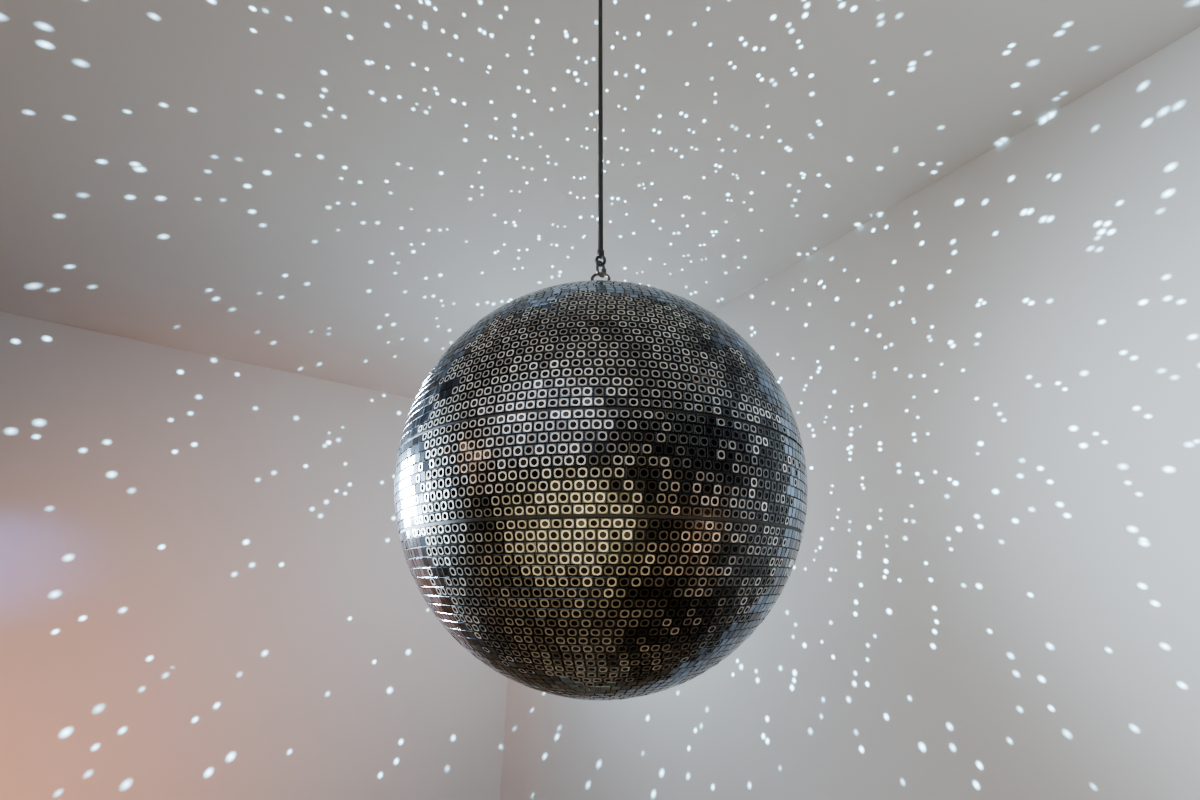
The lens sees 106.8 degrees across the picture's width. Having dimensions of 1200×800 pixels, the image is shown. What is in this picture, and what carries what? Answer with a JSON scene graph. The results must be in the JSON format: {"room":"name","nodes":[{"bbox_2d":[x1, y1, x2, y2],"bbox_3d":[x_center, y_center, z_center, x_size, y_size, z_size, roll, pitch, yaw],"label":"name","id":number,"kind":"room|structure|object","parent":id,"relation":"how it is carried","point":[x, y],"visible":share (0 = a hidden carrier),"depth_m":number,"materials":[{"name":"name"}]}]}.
{"room":"empty room with disco ball","nodes":[
{"label":"empty room with disco ball","id":0,"kind":"room"},
{"bbox_2d":[0,311,507,799],"bbox_3d":[-2.599,1.089,2.375,4.840,2.950,0.120,15,-26,-33],"label":"wall","id":1,"kind":"structure","parent":0,"point":[209,590],"depth_m":2.59,"materials":[{"name":"paint"}]},
{"bbox_2d":[0,0,1199,398],"bbox_3d":[-0.876,-1.232,0.714,4.840,0.120,6.040,15,-26,-33],"label":"ceiling","id":2,"kind":"structure","parent":0,"point":[339,191],"depth_m":1.49,"materials":[{"name":"paint"}]},
{"bbox_2d":[394,0,807,700],"bbox_3d":[0.001,-0.351,0.775,0.499,1.470,0.500,-9,-23,20],"label":"disco ball","id":3,"kind":"object","parent":2,"relation":"hanging from","point":[600,486],"visible":1,"depth_m":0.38,"materials":[{"name":"metal"}]},
{"bbox_2d":[500,27,1199,799],"bbox_3d":[1.043,0.704,1.417,0.120,2.950,5.800,15,-26,-33],"label":"wall","id":4,"kind":"structure","parent":0,"point":[990,381],"depth_m":1.34,"materials":[{"name":"paint"}]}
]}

